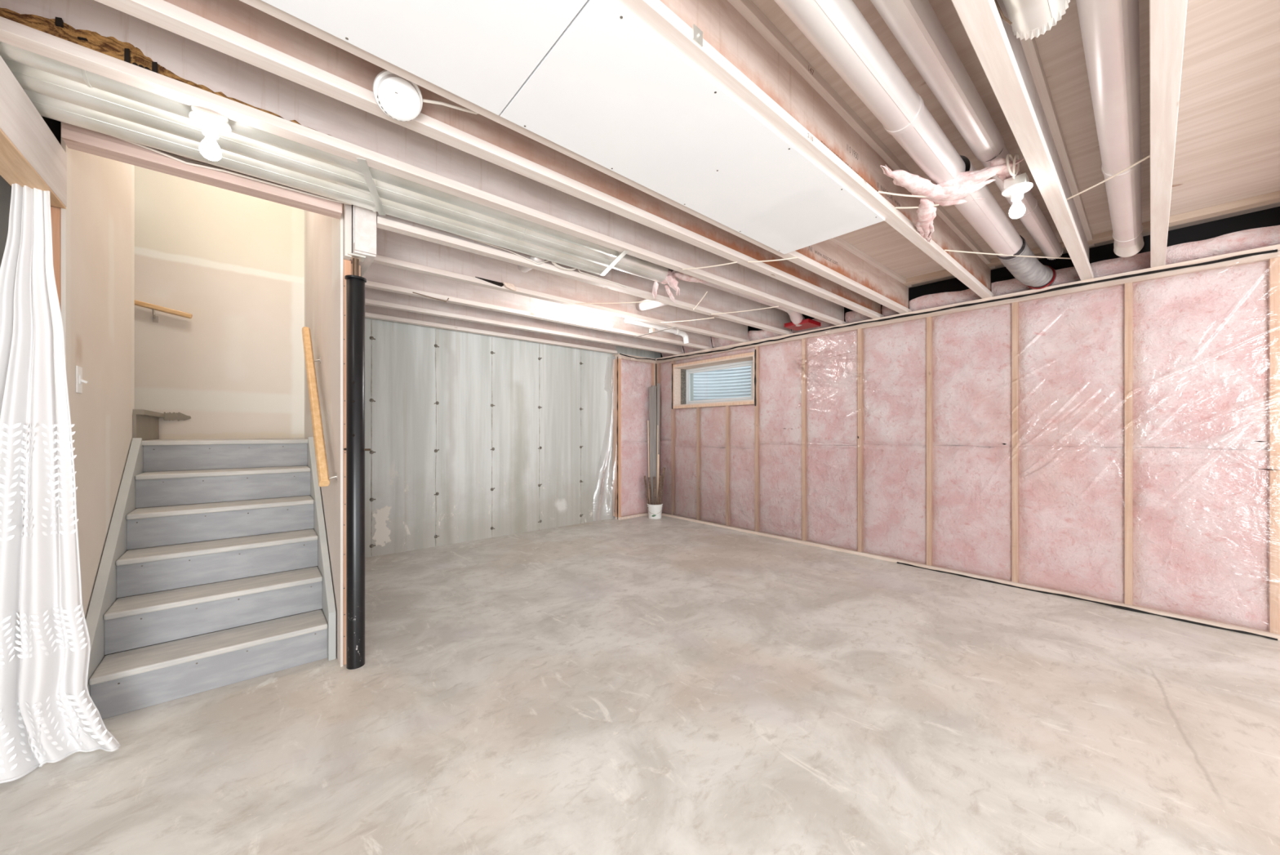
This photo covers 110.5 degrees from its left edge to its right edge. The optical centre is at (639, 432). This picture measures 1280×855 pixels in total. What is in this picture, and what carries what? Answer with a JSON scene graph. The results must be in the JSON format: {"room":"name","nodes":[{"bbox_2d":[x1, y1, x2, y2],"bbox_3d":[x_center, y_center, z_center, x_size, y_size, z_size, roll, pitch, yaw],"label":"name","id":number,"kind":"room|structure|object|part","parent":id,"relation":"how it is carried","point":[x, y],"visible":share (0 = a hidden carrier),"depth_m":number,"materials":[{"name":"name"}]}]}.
{"room":"unfinished basement","nodes":[
{"label":"unfinished basement","id":0,"kind":"room"},
{"bbox_2d":[0,175,11,266],"bbox_3d":[-4.196,-0.091,1.931,2.400,2.694,0.080,0,0,-41],"label":"wall","id":1,"kind":"structure","parent":0,"point":[5,188],"depth_m":2.48,"materials":[{"name":"grey paint"}]},
{"bbox_2d":[41,115,134,653],"bbox_3d":[-2.833,-0.694,2.291,0.115,3.900,1.375,0,0,-41],"label":"wall","id":2,"kind":"structure","parent":0,"point":[93,238],"depth_m":2.18,"materials":[{"name":"paint"}]},
{"bbox_2d":[75,365,88,393],"bbox_3d":[-2.437,-0.229,1.943,0.027,0.116,0.072,0,0,-41],"label":"light switch","id":3,"kind":"object","parent":2,"relation":"attached to","point":[79,380],"visible":1,"depth_m":1.93,"materials":[{"name":"white plastic"}]},
{"bbox_3d":[-2.445,-0.229,1.936,0.006,0.116,0.072,0,0,-41],"label":"plate","id":4,"kind":"part","parent":3,"relation":"part of","materials":[{"name":"white plastic"}]},
{"bbox_2d":[134,165,304,595],"bbox_3d":[-4.142,-0.694,3.203,2.750,3.900,0.050,0,0,-41],"label":"wall","id":5,"kind":"structure","parent":0,"point":[233,261],"depth_m":3.70,"materials":[{"name":"paint"}]},
{"bbox_2d":[134,299,192,322],"bbox_3d":[-3.903,-0.972,3.328,0.779,0.226,0.076,0,0,-41],"label":"handrail","id":6,"kind":"object","parent":5,"relation":"attached to","point":[155,318],"visible":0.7,"depth_m":3.46,"materials":[{"name":"brown wood"}]},
{"bbox_2d":[304,203,360,666],"bbox_3d":[-2.318,-0.694,3.284,0.110,3.900,2.302,0,0,-41],"label":"wall","id":7,"kind":"structure","parent":0,"point":[326,268],"depth_m":2.64,"materials":[{"name":"paint"}]},
{"bbox_2d":[302,326,337,486],"bbox_3d":[-2.024,-0.233,2.793,0.091,1.044,1.131,0,0,-41],"label":"handrail","id":8,"kind":"object","parent":7,"relation":"attached to","point":[323,477],"visible":1,"depth_m":2.66,"materials":[{"name":"brown wood"}]},
{"bbox_2d":[364,317,661,557],"bbox_3d":[-1.295,-0.089,5.728,4.640,2.690,0.375,0,0,-41],"label":"wall","id":9,"kind":"structure","parent":0,"point":[469,437],"depth_m":5.30,"materials":[{"name":"concrete"}]},
{"bbox_3d":[-0.061,1.237,6.630,0.717,0.038,0.089,0,0,-41],"label":"plate","id":10,"kind":"part","parent":9,"relation":"part of","materials":[{"name":"brown wood"}]},
{"bbox_3d":[-0.061,-1.088,6.630,0.717,0.057,0.089,0,0,-41],"label":"plate","id":11,"kind":"part","parent":9,"relation":"part of","materials":[{"name":"brown wood"}]},
{"bbox_2d":[0,515,1279,854],"bbox_3d":[-0.005,1.316,1.453,8.300,0.120,8.600,0,0,-41],"label":"floor","id":12,"kind":"structure","parent":0,"point":[642,685],"depth_m":1.93,"materials":[{"name":"concrete"}]},
{"bbox_2d":[85,436,336,719],"bbox_3d":[-2.736,0.645,2.970,0.922,1.221,2.143,0,0,-41],"label":"staircase","id":13,"kind":"structure","parent":12,"relation":"on","point":[134,679],"depth_m":2.49,"materials":[{"name":"blue paint"}]},
{"bbox_2d":[132,408,191,439],"bbox_3d":[-3.676,-0.246,2.976,0.879,0.600,0.896,0,0,-41],"label":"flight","id":14,"kind":"object","parent":13,"relation":"on","point":[145,423],"visible":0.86,"depth_m":3.13,"materials":[{"name":"beige paint"}]},
{"bbox_2d":[343,252,370,669],"bbox_3d":[-1.529,0.154,2.401,0.116,2.204,0.100,0,0,-41],"label":"steel post","id":15,"kind":"object","parent":12,"relation":"on","point":[355,449],"visible":1,"depth_m":2.36,"materials":[{"name":"black metal"}]},
{"bbox_3d":[-1.535,-0.944,2.399,0.080,0.008,0.080,0,0,-41],"label":"plate","id":16,"kind":"part","parent":15,"relation":"part of","materials":[{"name":"metal"}]},
{"bbox_2d":[646,502,662,518],"bbox_3d":[0.220,1.152,6.529,0.245,0.208,0.245,0,0,-41],"label":"bucket","id":17,"kind":"object","parent":12,"relation":"on","point":[655,510],"visible":0.84,"depth_m":6.45,"materials":[{"name":"white plastic"}]},
{"bbox_2d":[644,475,649,511],"bbox_3d":[0.110,0.936,6.502,0.110,0.604,0.022,0,0,0],"label":"wood lath","id":18,"kind":"object","parent":17,"relation":"in","point":[645,477],"visible":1,"depth_m":6.50,"materials":[{"name":"brown wood"}]},
{"bbox_2d":[647,420,649,502],"bbox_3d":[0.129,0.531,6.563,0.015,1.410,0.066,0,0,-19],"label":"wooden stick","id":19,"kind":"object","parent":17,"relation":"in","point":[647,420],"visible":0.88,"depth_m":6.56,"materials":[{"name":"wood"}]},
{"bbox_2d":[648,476,653,504],"bbox_3d":[0.161,0.946,6.481,0.085,0.583,0.030,0,0,-10],"label":"wood lath","id":20,"kind":"object","parent":17,"relation":"in","point":[649,477],"visible":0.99,"depth_m":6.48,"materials":[{"name":"brown wood"}]},
{"bbox_2d":[648,386,653,504],"bbox_3d":[0.165,0.281,6.590,0.053,1.910,0.078,0,0,-7],"label":"strip","id":21,"kind":"object","parent":17,"relation":"in","point":[651,426],"visible":0.85,"depth_m":6.60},
{"bbox_2d":[651,385,655,504],"bbox_3d":[0.201,0.268,6.605,0.048,1.935,0.078,0,0,-8],"label":"strip","id":22,"kind":"object","parent":17,"relation":"in","point":[652,386],"visible":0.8,"depth_m":6.62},
{"bbox_2d":[653,476,656,504],"bbox_3d":[0.214,0.941,6.470,0.038,0.591,0.056,0,0,14],"label":"wood lath","id":23,"kind":"object","parent":17,"relation":"in","point":[654,477],"visible":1,"depth_m":6.46,"materials":[{"name":"brown wood"}]},
{"bbox_2d":[654,386,656,494],"bbox_3d":[0.231,0.271,6.620,0.030,1.930,0.072,0,0,-2],"label":"strip","id":24,"kind":"object","parent":17,"relation":"in","point":[655,386],"visible":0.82,"depth_m":6.63,"materials":[{"name":"grey metal"}]},
{"bbox_2d":[657,425,657,492],"bbox_3d":[0.258,0.566,6.568,0.011,1.340,0.072,0,0,14],"label":"wooden stick","id":25,"kind":"object","parent":17,"relation":"in","point":[657,425],"visible":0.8,"depth_m":6.57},
{"bbox_2d":[656,383,660,503],"bbox_3d":[0.268,0.253,6.596,0.045,1.966,0.084,0,0,15],"label":"strip","id":26,"kind":"object","parent":17,"relation":"in","point":[658,384],"visible":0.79,"depth_m":6.61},
{"bbox_2d":[657,453,658,488],"bbox_3d":[0.270,0.781,6.563,0.018,0.910,0.046,0,0,18],"label":"wooden stick","id":27,"kind":"object","parent":17,"relation":"in","point":[658,454],"visible":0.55,"depth_m":6.56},
{"bbox_2d":[656,475,662,504],"bbox_3d":[0.274,0.931,6.460,0.108,0.614,0.035,0,0,27],"label":"wood lath","id":28,"kind":"object","parent":17,"relation":"in","point":[660,476],"visible":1,"depth_m":6.45,"materials":[{"name":"brown wood"}]},
{"bbox_2d":[659,466,665,504],"bbox_3d":[0.317,0.876,6.508,0.112,0.724,0.027,0,0,6],"label":"wood lath","id":29,"kind":"object","parent":17,"relation":"in","point":[664,468],"visible":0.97,"depth_m":6.50,"materials":[{"name":"brown wood"}]},
{"bbox_2d":[0,0,1279,355],"bbox_3d":[-0.005,-1.289,1.453,8.300,0.338,8.600,0,0,-41],"label":"ceiling","id":30,"kind":"structure","parent":0,"point":[602,122],"depth_m":1.82,"materials":[{"name":"brown wood"}]},
{"bbox_2d":[0,55,66,208],"bbox_3d":[-0.702,-1.021,-0.148,0.103,0.226,5.098,0,0,-41],"label":"support beam","id":31,"kind":"structure","parent":30,"relation":"attached to","point":[31,156],"depth_m":1.53,"materials":[{"name":"brown wood"}]},
{"bbox_2d":[0,183,120,782],"bbox_3d":[-2.271,0.165,1.630,0.501,2.173,0.145,0,0,-37],"label":"curtain","id":32,"kind":"object","parent":31,"relation":"hanging from","point":[48,713],"visible":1,"depth_m":1.65,"materials":[{"name":"white fabric"}]},
{"bbox_2d":[188,105,231,160],"bbox_3d":[-1.553,-1.078,1.607,0.112,0.182,0.112,0,0,-41],"label":"holder","id":33,"kind":"object","parent":30,"relation":"hanging from","point":[212,125],"visible":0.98,"depth_m":1.59,"materials":[{"name":"white plastic"}]},
{"bbox_3d":[-1.553,-1.031,1.607,0.060,0.090,0.060,0,0,-41],"label":"bulb","id":34,"kind":"part","parent":33,"relation":"part of","materials":[{"name":"white glass"}]},
{"bbox_2d":[115,137,351,204],"bbox_3d":[-1.884,-1.182,1.988,1.006,0.044,0.012,0,0,-41],"label":"electrical cable","id":35,"kind":"object","parent":30,"relation":"attached to","point":[133,143],"visible":0.73,"depth_m":2.01,"materials":[{"name":"beige plastic"}]},
{"bbox_2d":[147,146,323,196],"bbox_3d":[-1.886,-1.196,1.992,1.006,0.045,0.013,0,0,-41],"label":"electrical cable","id":36,"kind":"object","parent":30,"relation":"attached to","point":[165,152],"visible":0.34,"depth_m":1.96,"materials":[{"name":"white plastic"}]},
{"bbox_2d":[0,41,621,257],"bbox_3d":[-1.321,-1.231,1.901,3.100,0.165,0.165,0,0,-41],"label":"duct","id":37,"kind":"object","parent":30,"relation":"attached to","point":[91,80],"visible":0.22,"depth_m":1.76,"materials":[{"name":"metal"}]},
{"bbox_2d":[22,88,608,275],"bbox_3d":[-1.486,-1.231,2.206,3.250,0.165,0.165,0,0,-41],"label":"duct","id":38,"kind":"object","parent":30,"relation":"attached to","point":[48,107],"visible":0.36,"depth_m":2.01,"materials":[{"name":"metal"}]},
{"bbox_2d":[1,57,668,282],"bbox_3d":[-1.219,-1.231,2.210,3.660,0.165,0.165,0,0,-41],"label":"ceiling beam","id":39,"kind":"structure","parent":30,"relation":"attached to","point":[32,79],"depth_m":1.91,"materials":[{"name":"metal"}]},
{"bbox_2d":[342,203,376,276],"bbox_3d":[-2.262,-1.185,3.261,0.136,0.498,2.409,0,0,-41],"label":"support beam","id":40,"kind":"structure","parent":30,"relation":"attached to","point":[359,224],"depth_m":2.37,"materials":[{"name":"metal"}]},
{"bbox_2d":[356,157,386,215],"bbox_3d":[-1.248,-1.131,2.076,0.032,0.002,0.509,0,0,-21],"label":"strap","id":41,"kind":"object","parent":30,"relation":"attached to","point":[362,163],"visible":1,"depth_m":2.03,"materials":[{"name":"metal"}]},
{"bbox_3d":[-1.214,-1.128,0.563,2.406,0.012,0.593,0,0,-41],"label":"drywall panel","id":42,"kind":"part","parent":30,"relation":"part of","materials":[{"name":"white paint"}]},
{"bbox_2d":[373,70,478,121],"bbox_3d":[-0.732,-1.148,1.571,0.364,0.114,0.132,0,0,-26],"label":"smoke detector","id":43,"kind":"object","parent":30,"relation":"attached to","point":[397,97],"visible":0.89,"depth_m":1.50,"materials":[{"name":"white plastic"}]},
{"bbox_3d":[-0.830,-1.154,1.526,0.152,0.102,0.124,0,0,-41],"label":"plate","id":44,"kind":"part","parent":43,"relation":"part of","materials":[{"name":"white plastic"}]},
{"bbox_3d":[-0.666,-1.177,1.595,0.247,0.041,0.038,0,0,-6],"label":"cord","id":45,"kind":"part","parent":43,"relation":"part of","materials":[{"name":"beige plastic"}]},
{"bbox_2d":[412,292,448,302],"bbox_3d":[-1.748,-1.132,3.720,0.284,0.039,0.008,0,0,-39],"label":"hanger","id":46,"kind":"object","parent":30,"relation":"attached to","point":[412,292],"visible":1,"depth_m":3.72,"materials":[{"name":"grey metal"}]},
{"bbox_2d":[475,276,515,290],"bbox_3d":[-1.117,-1.155,3.453,0.324,0.051,0.027,0,0,-41],"label":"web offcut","id":47,"kind":"object","parent":30,"relation":"attached to","point":[511,286],"visible":1,"depth_m":3.48,"materials":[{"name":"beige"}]},
{"bbox_2d":[517,255,544,272],"bbox_3d":[-0.780,-1.217,3.171,0.104,0.145,0.350,0,0,-31],"label":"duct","id":48,"kind":"object","parent":30,"relation":"attached to","point":[522,268],"visible":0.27,"depth_m":3.05,"materials":[{"name":"silver metal"}]},
{"bbox_2d":[451,232,626,287],"bbox_3d":[-0.718,-1.193,2.991,1.602,0.095,0.041,0,0,-41],"label":"cable","id":49,"kind":"object","parent":30,"relation":"attached to","point":[553,263],"visible":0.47,"depth_m":3.08,"materials":[{"name":"beige plastic"}]},
{"bbox_2d":[604,312,615,328],"bbox_3d":[-0.292,-1.064,4.261,0.112,0.136,0.112,0,0,-41],"label":"holder","id":50,"kind":"object","parent":30,"relation":"attached to","point":[609,315],"visible":1,"depth_m":4.24,"materials":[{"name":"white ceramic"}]},
{"bbox_3d":[-0.292,-1.041,4.261,0.060,0.090,0.060,0,0,-41],"label":"bulb","id":51,"kind":"part","parent":50,"relation":"part of","materials":[{"name":"white glass"}]},
{"bbox_2d":[574,301,653,303],"bbox_3d":[-0.234,-1.136,3.890,0.703,0.024,0.008,0,0,9],"label":"tie","id":52,"kind":"object","parent":30,"relation":"attached to","point":[640,301],"visible":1,"depth_m":3.88,"materials":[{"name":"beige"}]},
{"bbox_2d":[600,250,628,275],"bbox_3d":[-0.180,-1.131,2.990,0.032,0.002,0.471,0,0,-24],"label":"strap","id":53,"kind":"object","parent":30,"relation":"attached to","point":[624,253],"visible":1,"depth_m":2.96,"materials":[{"name":"metal"}]},
{"bbox_2d":[635,298,666,311],"bbox_3d":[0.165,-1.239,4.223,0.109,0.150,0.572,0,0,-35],"label":"bulb","id":54,"kind":"object","parent":30,"relation":"attached to","point":[645,305],"visible":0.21,"depth_m":4.28,"materials":[{"name":"white glass"}]},
{"bbox_2d":[624,317,688,343],"bbox_3d":[0.215,-1.163,5.129,0.631,0.170,0.791,0,0,12],"label":"vent pipe","id":55,"kind":"object","parent":30,"relation":"hanging from","point":[652,326],"visible":0.94,"depth_m":5.07,"materials":[{"name":"white plastic"}]},
{"bbox_2d":[661,317,714,323],"bbox_3d":[0.471,-1.136,4.503,0.583,0.024,0.008,0,0,27],"label":"tie","id":56,"kind":"object","parent":30,"relation":"attached to","point":[708,317],"visible":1,"depth_m":4.50,"materials":[{"name":"beige"}]},
{"bbox_3d":[0.401,-1.128,1.967,1.864,0.012,0.593,0,0,-41],"label":"drywall panel","id":57,"kind":"part","parent":30,"relation":"part of","materials":[{"name":"white paint"}]},
{"bbox_2d":[692,23,702,47],"bbox_3d":[0.169,-1.160,1.299,0.040,0.042,0.008,0,0,-41],"label":"clip","id":58,"kind":"object","parent":30,"relation":"attached to","point":[697,34],"visible":1,"depth_m":1.30,"materials":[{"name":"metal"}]},
{"bbox_2d":[693,291,707,310],"bbox_3d":[0.516,-1.125,3.827,0.008,0.014,0.516,0,0,-5],"label":"tie","id":59,"kind":"object","parent":30,"relation":"attached to","point":[707,291],"visible":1,"depth_m":3.79,"materials":[{"name":"beige"}]},
{"bbox_2d":[682,261,737,270],"bbox_3d":[0.469,-1.125,3.011,0.376,0.014,0.008,0,0,20],"label":"tie","id":60,"kind":"object","parent":30,"relation":"attached to","point":[736,261],"visible":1,"depth_m":3.01,"materials":[{"name":"beige"}]},
{"bbox_2d":[668,268,820,330],"bbox_3d":[1.024,-1.239,4.173,2.220,0.210,0.284,0,0,-41],"label":"duct","id":61,"kind":"object","parent":30,"relation":"attached to","point":[798,322],"visible":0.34,"depth_m":4.58,"materials":[{"name":"silver"}]},
{"bbox_2d":[652,270,707,302],"bbox_3d":[0.293,-1.147,3.479,0.425,0.211,0.307,0,0,-41],"label":"tuft","id":62,"kind":"object","parent":61,"relation":"hanging from","point":[670,279],"visible":0.82,"depth_m":3.42,"materials":[{"name":"pink fabric"}]},
{"bbox_2d":[711,306,778,314],"bbox_3d":[0.961,-1.125,4.115,0.623,0.014,0.008,0,0,25],"label":"tie","id":63,"kind":"object","parent":30,"relation":"attached to","point":[774,306],"visible":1,"depth_m":4.11,"materials":[{"name":"beige"}]},
{"bbox_2d":[747,256,798,262],"bbox_3d":[0.868,-1.127,2.904,0.317,0.018,0.008,0,0,10],"label":"tie","id":64,"kind":"object","parent":30,"relation":"attached to","point":[797,256],"visible":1,"depth_m":2.90,"materials":[{"name":"beige"}]},
{"bbox_2d":[773,0,965,184],"bbox_3d":[0.080,-1.244,0.914,3.720,0.141,0.141,0,0,-41],"label":"duct","id":65,"kind":"object","parent":30,"relation":"attached to","point":[837,29],"visible":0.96,"depth_m":1.50,"materials":[{"name":"silver metal"}]},
{"bbox_2d":[954,155,1023,257],"bbox_3d":[1.998,-1.244,2.564,1.340,0.146,0.146,0,0,-41],"label":"duct","id":66,"kind":"object","parent":65,"relation":"attached to","point":[986,216],"visible":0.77,"depth_m":2.51,"materials":[{"name":"silver metal"}]},
{"bbox_2d":[880,157,1024,241],"bbox_3d":[1.567,-1.181,2.179,0.906,0.111,0.535,0,0,-41],"label":"tuft","id":67,"kind":"object","parent":66,"relation":"attached to","point":[949,193],"visible":0.89,"depth_m":2.10,"materials":[{"name":"pink fabric"}]},
{"bbox_2d":[995,235,1056,288],"bbox_3d":[2.850,-1.218,3.264,0.998,0.208,0.180,0,0,-37],"label":"flexible duct","id":68,"kind":"object","parent":66,"relation":"attached to","point":[1029,271],"visible":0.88,"depth_m":3.18,"materials":[{"name":"grey metal"}]},
{"bbox_2d":[877,191,926,197],"bbox_3d":[1.295,-1.162,2.169,0.266,0.033,0.008,0,0,0],"label":"tie","id":69,"kind":"object","parent":30,"relation":"attached to","point":[880,192],"visible":0.97,"depth_m":2.17,"materials":[{"name":"beige"}]},
{"bbox_2d":[894,204,938,208],"bbox_3d":[1.415,-1.157,2.274,0.194,0.033,0.008,0,0,24],"label":"tie","id":70,"kind":"object","parent":30,"relation":"attached to","point":[897,207],"visible":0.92,"depth_m":2.29,"materials":[{"name":"beige"}]},
{"bbox_2d":[870,0,1004,161],"bbox_3d":[0.179,-1.311,0.830,3.761,0.116,0.106,0,0,-40],"label":"duct","id":71,"kind":"object","parent":30,"relation":"attached to","point":[915,24],"visible":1,"depth_m":1.55,"materials":[{"name":"silver metal"}]},
{"bbox_2d":[980,144,1063,260],"bbox_3d":[2.309,-1.299,2.634,1.822,0.105,0.105,0,0,-40],"label":"duct","id":72,"kind":"object","parent":71,"relation":"attached to","point":[1033,219],"visible":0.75,"depth_m":2.68,"materials":[{"name":"metal"}]},
{"bbox_2d":[943,249,1071,258],"bbox_3d":[2.460,-1.179,2.947,1.010,0.020,0.008,0,0,-9],"label":"tie","id":73,"kind":"object","parent":30,"relation":"attached to","point":[944,250],"visible":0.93,"depth_m":2.94,"materials":[{"name":"beige"}]},
{"bbox_2d":[1001,153,1033,218],"bbox_3d":[1.709,-1.118,2.026,0.217,0.249,0.112,0,0,-41],"label":"holder","id":74,"kind":"object","parent":30,"relation":"hanging from","point":[1015,187],"visible":0.99,"depth_m":2.04,"materials":[{"name":"white plastic"}]},
{"bbox_3d":[1.687,-1.196,2.003,0.153,0.093,0.033,0,0,-41],"label":"cord","id":75,"kind":"part","parent":74,"relation":"part of","materials":[{"name":"beige plastic"}]},
{"bbox_3d":[1.749,-1.038,2.061,0.060,0.090,0.060,0,0,-41],"label":"bulb","id":76,"kind":"part","parent":74,"relation":"part of","materials":[{"name":"white glass"}]},
{"bbox_2d":[994,0,1070,40],"bbox_3d":[0.743,-1.220,0.930,1.142,0.134,0.156,0,0,-41],"label":"duct","id":77,"kind":"object","parent":30,"relation":"attached to","point":[1028,19],"visible":1,"depth_m":1.25,"materials":[{"name":"metal"}]},
{"bbox_2d":[1066,155,1150,199],"bbox_3d":[2.165,-1.176,2.067,0.008,0.024,0.382,0,0,2],"label":"tie","id":78,"kind":"object","parent":30,"relation":"attached to","point":[1148,156],"visible":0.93,"depth_m":2.04,"materials":[{"name":"beige"}]},
{"bbox_2d":[1075,0,1144,257],"bbox_3d":[1.152,-1.237,1.114,5.601,0.156,0.136,0,0,-41],"label":"duct","id":79,"kind":"object","parent":30,"relation":"attached to","point":[1110,28],"visible":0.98,"depth_m":1.62,"materials":[{"name":"metal"}]},
{"bbox_2d":[655,206,1279,640],"bbox_3d":[2.936,-0.088,4.010,0.507,2.700,8.600,0,0,-41],"label":"wall","id":80,"kind":"structure","parent":0,"point":[1112,438],"depth_m":3.50,"materials":[{"name":"plastic"}]},
{"bbox_3d":[0.987,-0.365,6.045,0.089,0.038,1.410,0,0,-41],"label":"rough sill","id":81,"kind":"part","parent":80,"relation":"part of","materials":[{"name":"brown wood"}]},
{"bbox_2d":[673,354,755,405],"bbox_3d":[1.065,-0.672,6.112,0.303,0.575,1.400,0,0,-41],"label":"window","id":82,"kind":"structure","parent":80,"relation":"in","point":[682,374],"depth_m":6.32,"materials":[{"name":"brown wood"}]},
{"bbox_3d":[1.102,-0.672,6.231,0.024,0.471,1.150,0,0,-41],"label":"sash","id":83,"kind":"part","parent":82,"relation":"part of","materials":[{"name":"white plastic"}]},
{"bbox_2d":[693,365,751,400],"bbox_3d":[1.530,-0.679,6.517,0.739,1.070,2.000,0,0,-41],"label":"window well","id":84,"kind":"object","parent":80,"relation":"attached to","point":[735,382],"visible":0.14,"depth_m":7.04,"materials":[{"name":"white metal"}]},
{"bbox_3d":[2.964,-1.115,3.769,0.091,0.038,8.200,0,0,-41],"label":"plate","id":85,"kind":"part","parent":80,"relation":"part of","materials":[{"name":"brown wood"}]},
{"bbox_3d":[2.965,-1.075,3.769,0.089,0.038,8.200,0,0,-41],"label":"plate","id":86,"kind":"part","parent":80,"relation":"part of","materials":[{"name":"brown wood"}]},
{"bbox_3d":[2.965,1.237,3.769,0.089,0.038,8.200,0,0,-41],"label":"plate","id":87,"kind":"part","parent":80,"relation":"part of","materials":[{"name":"brown wood"}]}
]}

